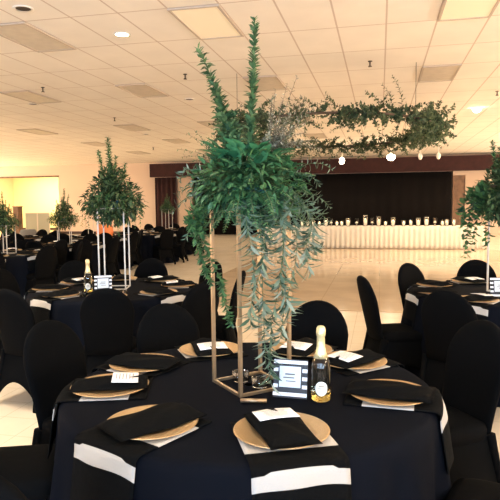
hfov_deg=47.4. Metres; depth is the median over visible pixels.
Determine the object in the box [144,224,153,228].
banquet chair
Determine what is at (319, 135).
recessed light
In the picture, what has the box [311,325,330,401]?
champagne bottle
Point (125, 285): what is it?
stand
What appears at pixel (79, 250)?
banquet chair
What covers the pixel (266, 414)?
menu card
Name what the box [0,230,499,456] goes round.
floor
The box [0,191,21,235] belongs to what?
greenery arrangement
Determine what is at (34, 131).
recessed light
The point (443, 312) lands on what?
banquet chair
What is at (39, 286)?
napkin
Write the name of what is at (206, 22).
recessed light
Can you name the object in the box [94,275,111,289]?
frame
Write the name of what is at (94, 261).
tablecloth
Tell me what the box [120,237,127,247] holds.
placemat
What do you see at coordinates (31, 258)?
placemat
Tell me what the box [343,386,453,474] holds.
placemat
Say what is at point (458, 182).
door
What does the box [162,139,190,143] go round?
recessed light
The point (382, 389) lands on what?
napkin
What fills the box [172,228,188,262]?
banquet chair
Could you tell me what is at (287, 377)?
print
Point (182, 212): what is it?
wall
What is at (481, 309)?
placemat
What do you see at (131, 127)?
recessed light
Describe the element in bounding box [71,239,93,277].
banquet chair
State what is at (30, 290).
placemat
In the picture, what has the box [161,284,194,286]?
charger plate
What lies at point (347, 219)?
hurricane vase
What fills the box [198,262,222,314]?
banquet chair
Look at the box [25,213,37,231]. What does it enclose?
divider
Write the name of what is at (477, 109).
recessed light
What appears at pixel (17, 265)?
tablecloth
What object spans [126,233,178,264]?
tablecloth
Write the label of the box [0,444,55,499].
banquet chair
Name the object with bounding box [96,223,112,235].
vase
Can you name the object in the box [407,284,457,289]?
placemat
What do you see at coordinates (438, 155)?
pendant light
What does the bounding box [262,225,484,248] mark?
head table
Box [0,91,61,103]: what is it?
recessed light
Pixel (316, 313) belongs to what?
banquet chair
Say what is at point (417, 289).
napkin
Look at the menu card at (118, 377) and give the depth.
2.45 m
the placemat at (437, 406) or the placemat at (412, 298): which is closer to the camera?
the placemat at (437, 406)
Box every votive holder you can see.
[79,291,87,296]
[232,369,248,382]
[251,374,268,388]
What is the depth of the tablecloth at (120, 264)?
13.79 m
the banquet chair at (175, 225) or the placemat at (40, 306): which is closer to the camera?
the placemat at (40, 306)
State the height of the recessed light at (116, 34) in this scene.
0.015 m
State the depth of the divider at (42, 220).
30.80 m
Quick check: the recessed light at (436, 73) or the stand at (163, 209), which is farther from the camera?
the stand at (163, 209)
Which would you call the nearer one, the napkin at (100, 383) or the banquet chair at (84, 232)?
the napkin at (100, 383)
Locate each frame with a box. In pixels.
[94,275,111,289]
[273,358,307,399]
[490,278,499,296]
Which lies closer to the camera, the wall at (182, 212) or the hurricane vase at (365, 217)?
the hurricane vase at (365, 217)
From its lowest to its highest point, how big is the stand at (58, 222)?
0.474 m
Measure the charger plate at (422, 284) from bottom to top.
0.014 m
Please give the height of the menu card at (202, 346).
0.013 m
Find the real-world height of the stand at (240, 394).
0.765 m
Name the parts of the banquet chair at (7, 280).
backrest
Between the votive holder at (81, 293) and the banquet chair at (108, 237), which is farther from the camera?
the banquet chair at (108, 237)
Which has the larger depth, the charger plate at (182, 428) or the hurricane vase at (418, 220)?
the hurricane vase at (418, 220)
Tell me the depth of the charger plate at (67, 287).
5.30 m
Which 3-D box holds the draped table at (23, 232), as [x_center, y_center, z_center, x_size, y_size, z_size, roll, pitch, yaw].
[-9.641,-0.628,24.784,0.800,0.530,0.800,0,5,13]
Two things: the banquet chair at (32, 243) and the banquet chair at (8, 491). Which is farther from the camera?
the banquet chair at (32, 243)
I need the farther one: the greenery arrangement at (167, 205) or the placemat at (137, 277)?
the greenery arrangement at (167, 205)
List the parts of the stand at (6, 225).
post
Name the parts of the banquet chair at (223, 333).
seat, leg, backrest, leg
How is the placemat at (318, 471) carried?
on the tablecloth at (393, 454)
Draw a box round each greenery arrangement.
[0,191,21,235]
[47,189,79,231]
[77,137,147,236]
[160,195,174,213]
[170,16,334,394]
[455,140,499,257]
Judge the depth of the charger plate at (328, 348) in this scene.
3.03 m
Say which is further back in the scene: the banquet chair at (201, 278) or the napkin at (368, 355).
the banquet chair at (201, 278)
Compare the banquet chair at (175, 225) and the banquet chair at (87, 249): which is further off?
the banquet chair at (175, 225)
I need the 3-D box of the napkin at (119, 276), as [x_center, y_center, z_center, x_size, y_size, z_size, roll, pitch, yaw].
[-1.368,0.280,6.060,0.191,0.029,0.320,-1,5,-9]
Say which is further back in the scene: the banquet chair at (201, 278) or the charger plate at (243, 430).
the banquet chair at (201, 278)
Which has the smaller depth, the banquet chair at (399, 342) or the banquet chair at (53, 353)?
the banquet chair at (53, 353)
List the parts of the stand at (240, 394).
post, rail, rail, post, rail, post, rail, post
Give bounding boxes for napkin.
[17,252,36,253]
[32,284,70,288]
[37,289,78,296]
[61,277,93,282]
[69,375,147,392]
[95,402,206,441]
[104,352,183,369]
[112,274,130,279]
[141,286,174,293]
[143,275,178,280]
[161,280,194,285]
[190,338,233,355]
[243,408,322,449]
[275,337,325,356]
[328,348,386,368]
[342,379,435,403]
[413,287,457,292]
[415,279,454,285]
[451,276,486,282]
[464,294,498,301]
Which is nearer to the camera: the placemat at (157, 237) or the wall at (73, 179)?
the placemat at (157, 237)
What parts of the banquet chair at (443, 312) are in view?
leg, backrest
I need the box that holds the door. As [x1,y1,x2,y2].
[451,175,464,224]
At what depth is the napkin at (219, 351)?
2.95 m
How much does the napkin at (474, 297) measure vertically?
0.029 m
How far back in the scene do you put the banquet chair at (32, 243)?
10.44 m
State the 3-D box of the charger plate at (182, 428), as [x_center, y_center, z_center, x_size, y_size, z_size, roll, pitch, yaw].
[-0.351,0.617,2.040,0.332,0.014,0.332,3,6,37]
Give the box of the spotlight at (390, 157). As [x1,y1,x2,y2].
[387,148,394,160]
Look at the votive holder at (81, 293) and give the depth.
4.94 m
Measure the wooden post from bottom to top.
1.560 m
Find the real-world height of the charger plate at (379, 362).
0.014 m
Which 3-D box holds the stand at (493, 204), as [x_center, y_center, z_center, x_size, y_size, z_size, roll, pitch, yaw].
[2.256,-0.016,4.959,0.252,0.765,0.252,-3,5,-31]
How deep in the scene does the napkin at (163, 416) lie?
1.99 m
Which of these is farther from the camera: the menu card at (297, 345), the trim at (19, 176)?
the trim at (19, 176)
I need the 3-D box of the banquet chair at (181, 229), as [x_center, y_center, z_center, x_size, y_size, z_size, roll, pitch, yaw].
[-2.144,-0.197,16.197,0.605,0.934,0.482,-4,6,-37]
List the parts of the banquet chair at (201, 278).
backrest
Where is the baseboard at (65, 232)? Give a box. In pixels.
[60,231,122,233]
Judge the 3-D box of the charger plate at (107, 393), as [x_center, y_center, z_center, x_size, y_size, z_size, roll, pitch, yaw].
[-0.603,0.586,2.460,0.332,0.014,0.332,-1,5,-4]
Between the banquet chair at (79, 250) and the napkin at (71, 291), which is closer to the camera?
the napkin at (71, 291)
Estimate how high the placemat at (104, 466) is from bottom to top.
0.237 m
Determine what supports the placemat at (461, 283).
on the tablecloth at (493, 310)
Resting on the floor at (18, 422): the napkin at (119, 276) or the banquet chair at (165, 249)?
the banquet chair at (165, 249)
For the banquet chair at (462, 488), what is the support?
on the floor at (18, 422)
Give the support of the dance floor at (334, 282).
on the floor at (18, 422)
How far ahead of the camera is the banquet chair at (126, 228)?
16.49 m
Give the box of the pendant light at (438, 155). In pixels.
[436,141,440,158]
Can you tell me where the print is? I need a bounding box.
[283,373,295,381]
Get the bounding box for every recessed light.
[0,22,76,52]
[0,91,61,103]
[12,5,33,12]
[16,129,57,134]
[81,142,111,145]
[113,32,130,37]
[113,124,149,130]
[115,83,168,97]
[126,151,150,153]
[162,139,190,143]
[167,4,243,39]
[197,121,219,127]
[242,75,287,91]
[306,133,326,138]
[418,64,461,82]
[437,0,499,21]
[472,107,481,112]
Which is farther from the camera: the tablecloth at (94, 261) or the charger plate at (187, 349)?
the tablecloth at (94, 261)
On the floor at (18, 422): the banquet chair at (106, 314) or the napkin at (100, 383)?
the banquet chair at (106, 314)
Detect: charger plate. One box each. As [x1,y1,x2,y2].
[32,287,67,290]
[42,293,78,296]
[61,280,93,283]
[70,373,148,397]
[107,405,197,439]
[109,353,173,371]
[140,289,176,293]
[146,279,175,281]
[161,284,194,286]
[179,341,237,356]
[233,412,329,449]
[271,341,331,356]
[327,351,386,368]
[351,379,421,405]
[416,283,451,286]
[452,279,484,282]
[462,295,498,302]
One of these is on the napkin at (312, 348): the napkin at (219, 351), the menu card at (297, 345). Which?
the menu card at (297, 345)
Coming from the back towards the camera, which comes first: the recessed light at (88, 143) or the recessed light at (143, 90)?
the recessed light at (88, 143)
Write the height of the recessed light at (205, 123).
0.020 m
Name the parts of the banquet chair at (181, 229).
backrest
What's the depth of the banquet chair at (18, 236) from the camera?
13.11 m
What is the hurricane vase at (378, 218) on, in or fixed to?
on the head table at (359, 236)
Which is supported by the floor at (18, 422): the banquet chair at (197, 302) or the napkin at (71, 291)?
the banquet chair at (197, 302)
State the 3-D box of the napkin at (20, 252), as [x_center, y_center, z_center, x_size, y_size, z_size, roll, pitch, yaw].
[-3.618,0.044,9.283,0.350,0.030,0.212,2,5,30]
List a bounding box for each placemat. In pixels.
[18,254,36,270]
[24,286,71,298]
[30,294,78,324]
[47,376,152,458]
[54,282,94,285]
[68,246,71,259]
[70,404,211,499]
[91,361,189,377]
[97,244,106,256]
[112,277,137,281]
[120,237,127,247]
[133,291,186,306]
[140,279,184,283]
[150,234,159,243]
[161,283,196,288]
[173,341,247,361]
[231,415,351,499]
[263,345,338,361]
[308,357,404,375]
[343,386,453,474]
[403,290,459,323]
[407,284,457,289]
[446,280,489,284]
[469,299,499,319]
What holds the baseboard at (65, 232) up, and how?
attached to the wall at (73, 179)
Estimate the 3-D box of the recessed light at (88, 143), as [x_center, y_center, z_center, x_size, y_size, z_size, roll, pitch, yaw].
[-5.540,-3.831,20.630,0.610,0.020,1.220,0,5,13]
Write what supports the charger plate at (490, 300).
on the placemat at (481, 309)
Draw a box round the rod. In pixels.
[240,398,266,402]
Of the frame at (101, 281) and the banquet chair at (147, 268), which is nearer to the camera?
the frame at (101, 281)
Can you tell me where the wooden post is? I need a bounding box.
[12,206,22,233]
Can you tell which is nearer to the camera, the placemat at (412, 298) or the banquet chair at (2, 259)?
the placemat at (412, 298)
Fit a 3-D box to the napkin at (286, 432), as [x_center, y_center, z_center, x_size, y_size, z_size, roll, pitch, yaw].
[0.108,0.596,1.954,0.191,0.029,0.320,-2,5,-15]
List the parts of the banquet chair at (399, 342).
leg, backrest, leg, seat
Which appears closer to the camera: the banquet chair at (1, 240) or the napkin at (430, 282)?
the napkin at (430, 282)
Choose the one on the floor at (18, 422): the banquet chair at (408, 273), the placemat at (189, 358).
the banquet chair at (408, 273)
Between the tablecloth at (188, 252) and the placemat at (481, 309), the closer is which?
the placemat at (481, 309)
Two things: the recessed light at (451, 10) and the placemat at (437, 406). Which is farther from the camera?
the recessed light at (451, 10)
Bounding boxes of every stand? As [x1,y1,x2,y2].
[2,225,16,253]
[57,222,71,243]
[97,208,130,289]
[163,209,172,229]
[210,210,290,397]
[486,204,493,291]
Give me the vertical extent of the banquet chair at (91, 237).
0.934 m
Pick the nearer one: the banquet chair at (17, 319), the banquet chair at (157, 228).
the banquet chair at (17, 319)
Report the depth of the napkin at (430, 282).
5.32 m
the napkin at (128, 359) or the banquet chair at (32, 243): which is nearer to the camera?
the napkin at (128, 359)
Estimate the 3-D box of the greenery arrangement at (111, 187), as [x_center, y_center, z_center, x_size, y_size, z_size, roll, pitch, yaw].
[-1.297,-0.600,5.397,0.669,0.938,0.653,-4,5,-33]
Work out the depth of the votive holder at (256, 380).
2.44 m
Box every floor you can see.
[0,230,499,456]
[218,249,499,312]
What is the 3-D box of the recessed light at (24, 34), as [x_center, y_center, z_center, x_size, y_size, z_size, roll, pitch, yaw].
[-2.890,-2.804,7.557,0.610,0.020,1.220,0,5,13]
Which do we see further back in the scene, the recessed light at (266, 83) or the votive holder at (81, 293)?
the recessed light at (266, 83)
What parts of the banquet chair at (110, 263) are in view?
backrest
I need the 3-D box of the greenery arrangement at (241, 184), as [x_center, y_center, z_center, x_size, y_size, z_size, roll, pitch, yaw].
[0.007,-0.205,2.428,0.676,1.550,0.569,1,5,22]
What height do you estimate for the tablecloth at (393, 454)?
0.752 m
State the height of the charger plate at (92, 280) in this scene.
0.014 m
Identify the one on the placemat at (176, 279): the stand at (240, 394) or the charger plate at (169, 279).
the charger plate at (169, 279)
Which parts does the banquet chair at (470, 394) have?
seat, backrest, leg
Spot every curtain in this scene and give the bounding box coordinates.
[155,177,176,228]
[194,171,451,233]
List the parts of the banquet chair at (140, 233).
backrest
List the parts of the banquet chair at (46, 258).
seat, backrest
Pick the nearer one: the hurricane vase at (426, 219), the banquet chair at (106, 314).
the banquet chair at (106, 314)
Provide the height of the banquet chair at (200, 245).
0.934 m
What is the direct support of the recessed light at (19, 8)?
in the ceiling
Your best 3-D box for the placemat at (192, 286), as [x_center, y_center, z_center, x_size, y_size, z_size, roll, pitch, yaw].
[-0.656,0.464,5.558,0.421,0.237,0.310,-1,5,-7]
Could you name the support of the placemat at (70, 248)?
on the tablecloth at (94, 261)
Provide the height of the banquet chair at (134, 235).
0.934 m
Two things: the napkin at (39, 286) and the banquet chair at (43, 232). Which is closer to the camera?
the napkin at (39, 286)
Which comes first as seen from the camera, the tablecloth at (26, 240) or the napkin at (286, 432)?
the napkin at (286, 432)
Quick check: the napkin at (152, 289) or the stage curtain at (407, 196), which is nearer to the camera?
the napkin at (152, 289)
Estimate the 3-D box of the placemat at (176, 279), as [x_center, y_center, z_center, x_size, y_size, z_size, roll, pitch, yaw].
[-0.899,0.432,5.983,0.310,0.237,0.421,3,6,38]
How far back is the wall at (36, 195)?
37.14 m
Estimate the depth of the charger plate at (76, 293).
4.92 m
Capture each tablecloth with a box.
[0,237,33,250]
[0,250,58,297]
[25,278,191,351]
[43,243,106,275]
[50,342,451,499]
[73,236,133,268]
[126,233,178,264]
[143,229,195,254]
[401,281,499,406]
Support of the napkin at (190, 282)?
on the charger plate at (161, 284)
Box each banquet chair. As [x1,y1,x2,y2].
[0,239,5,249]
[0,252,4,268]
[0,268,19,354]
[0,289,34,412]
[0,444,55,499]
[0,475,28,499]
[7,233,24,244]
[7,239,25,249]
[23,320,86,444]
[25,240,42,248]
[25,245,56,291]
[36,229,47,235]
[40,234,56,242]
[54,239,67,267]
[55,241,82,282]
[57,260,93,281]
[58,233,70,242]
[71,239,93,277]
[80,288,137,375]
[81,229,95,235]
[83,233,97,240]
[99,233,112,254]
[100,236,118,275]
[107,234,120,276]
[118,231,139,269]
[125,227,134,232]
[134,258,167,277]
[136,229,142,261]
[136,303,199,353]
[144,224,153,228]
[152,226,163,231]
[153,229,175,263]
[169,223,179,228]
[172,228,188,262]
[176,226,185,258]
[181,281,218,338]
[185,226,195,255]
[192,224,203,253]
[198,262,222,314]
[216,270,245,342]
[285,300,348,350]
[357,275,422,370]
[398,263,424,308]
[419,290,477,390]
[441,320,499,486]
[446,478,499,499]
[457,259,496,280]
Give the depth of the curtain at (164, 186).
29.67 m
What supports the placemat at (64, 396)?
on the tablecloth at (393, 454)
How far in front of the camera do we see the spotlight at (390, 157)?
20.59 m
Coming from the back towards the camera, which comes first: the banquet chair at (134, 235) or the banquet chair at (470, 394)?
the banquet chair at (134, 235)
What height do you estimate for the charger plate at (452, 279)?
0.014 m
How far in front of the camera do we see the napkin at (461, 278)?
5.51 m
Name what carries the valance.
attached to the wall
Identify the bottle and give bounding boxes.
[84,259,92,292]
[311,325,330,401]
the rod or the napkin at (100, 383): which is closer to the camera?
the rod
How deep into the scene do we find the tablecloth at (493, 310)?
4.78 m
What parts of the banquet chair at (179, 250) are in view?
seat, backrest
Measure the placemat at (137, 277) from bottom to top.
0.237 m
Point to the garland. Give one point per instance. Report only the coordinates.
(428, 125)
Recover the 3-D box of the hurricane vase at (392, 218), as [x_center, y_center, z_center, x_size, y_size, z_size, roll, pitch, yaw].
[4.801,-0.951,19.125,0.165,0.299,0.162,0,5,13]
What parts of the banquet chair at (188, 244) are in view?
backrest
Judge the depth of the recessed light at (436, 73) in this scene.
9.84 m
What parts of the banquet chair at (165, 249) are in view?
backrest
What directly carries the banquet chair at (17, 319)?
on the floor at (18, 422)
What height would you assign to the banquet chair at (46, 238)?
0.934 m
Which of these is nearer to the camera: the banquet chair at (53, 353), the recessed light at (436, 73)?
the banquet chair at (53, 353)
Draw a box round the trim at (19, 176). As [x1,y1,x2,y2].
[0,176,58,177]
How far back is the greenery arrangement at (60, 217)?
11.48 m
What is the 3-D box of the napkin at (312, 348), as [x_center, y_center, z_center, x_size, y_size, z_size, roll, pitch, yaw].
[0.270,0.506,3.044,0.191,0.029,0.320,2,5,27]
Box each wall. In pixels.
[0,153,499,234]
[0,178,13,229]
[13,177,58,227]
[178,177,193,226]
[452,170,491,225]
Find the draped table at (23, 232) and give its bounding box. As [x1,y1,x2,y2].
[19,229,36,235]
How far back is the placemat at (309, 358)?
2.93 m
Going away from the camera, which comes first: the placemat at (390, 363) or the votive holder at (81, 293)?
the placemat at (390, 363)
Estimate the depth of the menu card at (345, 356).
2.76 m
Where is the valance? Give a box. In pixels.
[149,154,499,176]
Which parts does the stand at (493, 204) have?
post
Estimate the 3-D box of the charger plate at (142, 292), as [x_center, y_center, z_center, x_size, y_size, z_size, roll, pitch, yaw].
[-0.819,0.375,5.102,0.332,0.014,0.332,3,6,38]
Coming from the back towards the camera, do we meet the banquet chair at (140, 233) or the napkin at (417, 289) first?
the banquet chair at (140, 233)
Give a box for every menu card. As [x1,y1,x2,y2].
[111,372,138,382]
[197,342,227,349]
[252,408,299,420]
[279,341,311,349]
[327,351,362,361]
[466,277,481,279]
[471,293,494,295]
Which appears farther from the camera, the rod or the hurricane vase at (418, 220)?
the hurricane vase at (418, 220)
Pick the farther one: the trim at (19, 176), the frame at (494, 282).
the trim at (19, 176)
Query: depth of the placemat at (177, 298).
4.98 m
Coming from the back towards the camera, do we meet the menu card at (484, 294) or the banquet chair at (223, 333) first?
the banquet chair at (223, 333)
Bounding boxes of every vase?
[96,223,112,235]
[346,218,349,225]
[363,215,367,225]
[376,216,380,225]
[391,217,395,225]
[416,218,420,225]
[424,217,428,225]
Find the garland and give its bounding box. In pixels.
[208,75,457,160]
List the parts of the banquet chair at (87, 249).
backrest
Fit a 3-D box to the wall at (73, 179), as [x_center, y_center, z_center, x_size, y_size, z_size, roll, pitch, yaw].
[-0.492,-2.700,29.318,33.000,3.780,0.200,0,5,13]
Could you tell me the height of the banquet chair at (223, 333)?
0.934 m
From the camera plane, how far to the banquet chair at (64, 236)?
12.98 m
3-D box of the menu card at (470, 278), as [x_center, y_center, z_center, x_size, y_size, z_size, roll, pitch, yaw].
[2.176,0.274,5.524,0.145,0.013,0.110,-2,5,-19]
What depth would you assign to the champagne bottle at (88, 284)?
5.19 m
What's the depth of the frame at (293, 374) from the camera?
2.32 m
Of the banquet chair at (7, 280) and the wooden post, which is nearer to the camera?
the banquet chair at (7, 280)
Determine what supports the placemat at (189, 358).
on the tablecloth at (393, 454)
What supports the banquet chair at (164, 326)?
on the floor at (18, 422)
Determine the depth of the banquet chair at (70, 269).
6.41 m
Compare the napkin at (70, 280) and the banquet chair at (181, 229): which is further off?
the banquet chair at (181, 229)
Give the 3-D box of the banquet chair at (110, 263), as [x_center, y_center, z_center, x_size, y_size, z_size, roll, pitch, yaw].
[-2.942,0.192,11.478,0.605,0.934,0.482,0,5,10]
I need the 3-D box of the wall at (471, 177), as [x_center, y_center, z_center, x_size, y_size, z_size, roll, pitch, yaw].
[12.511,-2.175,26.088,6.200,2.980,0.400,0,5,13]
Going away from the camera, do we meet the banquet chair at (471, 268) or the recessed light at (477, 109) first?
the banquet chair at (471, 268)
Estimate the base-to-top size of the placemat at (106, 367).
0.237 m
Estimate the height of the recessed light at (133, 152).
0.020 m
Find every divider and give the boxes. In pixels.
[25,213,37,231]
[37,213,49,233]
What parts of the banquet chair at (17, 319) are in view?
leg, backrest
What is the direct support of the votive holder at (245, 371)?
on the tablecloth at (393, 454)
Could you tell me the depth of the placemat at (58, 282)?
5.70 m
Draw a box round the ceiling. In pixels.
[0,0,499,166]
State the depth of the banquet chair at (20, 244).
10.69 m
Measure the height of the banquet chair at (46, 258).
0.934 m
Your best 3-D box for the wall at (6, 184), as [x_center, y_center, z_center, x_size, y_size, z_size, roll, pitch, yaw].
[-19.858,-1.669,19.052,0.200,3.780,38.500,0,5,13]
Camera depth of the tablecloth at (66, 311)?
4.78 m
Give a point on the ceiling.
(329, 45)
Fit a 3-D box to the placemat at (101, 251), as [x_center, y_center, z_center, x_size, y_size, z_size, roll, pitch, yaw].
[-3.139,0.011,11.499,0.421,0.237,0.310,0,5,10]
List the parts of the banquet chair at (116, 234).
backrest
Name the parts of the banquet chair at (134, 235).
backrest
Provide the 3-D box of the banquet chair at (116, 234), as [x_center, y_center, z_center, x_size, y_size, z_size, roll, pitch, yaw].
[-3.061,0.142,12.116,0.605,0.934,0.482,-4,6,-35]
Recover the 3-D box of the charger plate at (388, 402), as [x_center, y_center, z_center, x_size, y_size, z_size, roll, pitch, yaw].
[0.570,0.584,2.331,0.332,0.014,0.332,1,5,17]
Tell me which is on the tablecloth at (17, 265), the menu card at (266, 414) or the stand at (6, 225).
the stand at (6, 225)
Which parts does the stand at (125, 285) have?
post, post, post, post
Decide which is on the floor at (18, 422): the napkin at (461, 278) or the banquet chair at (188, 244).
the banquet chair at (188, 244)
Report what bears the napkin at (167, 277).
on the charger plate at (169, 279)
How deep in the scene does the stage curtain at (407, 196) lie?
27.37 m
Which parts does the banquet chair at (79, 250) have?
backrest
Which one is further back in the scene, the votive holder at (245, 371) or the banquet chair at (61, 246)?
the banquet chair at (61, 246)

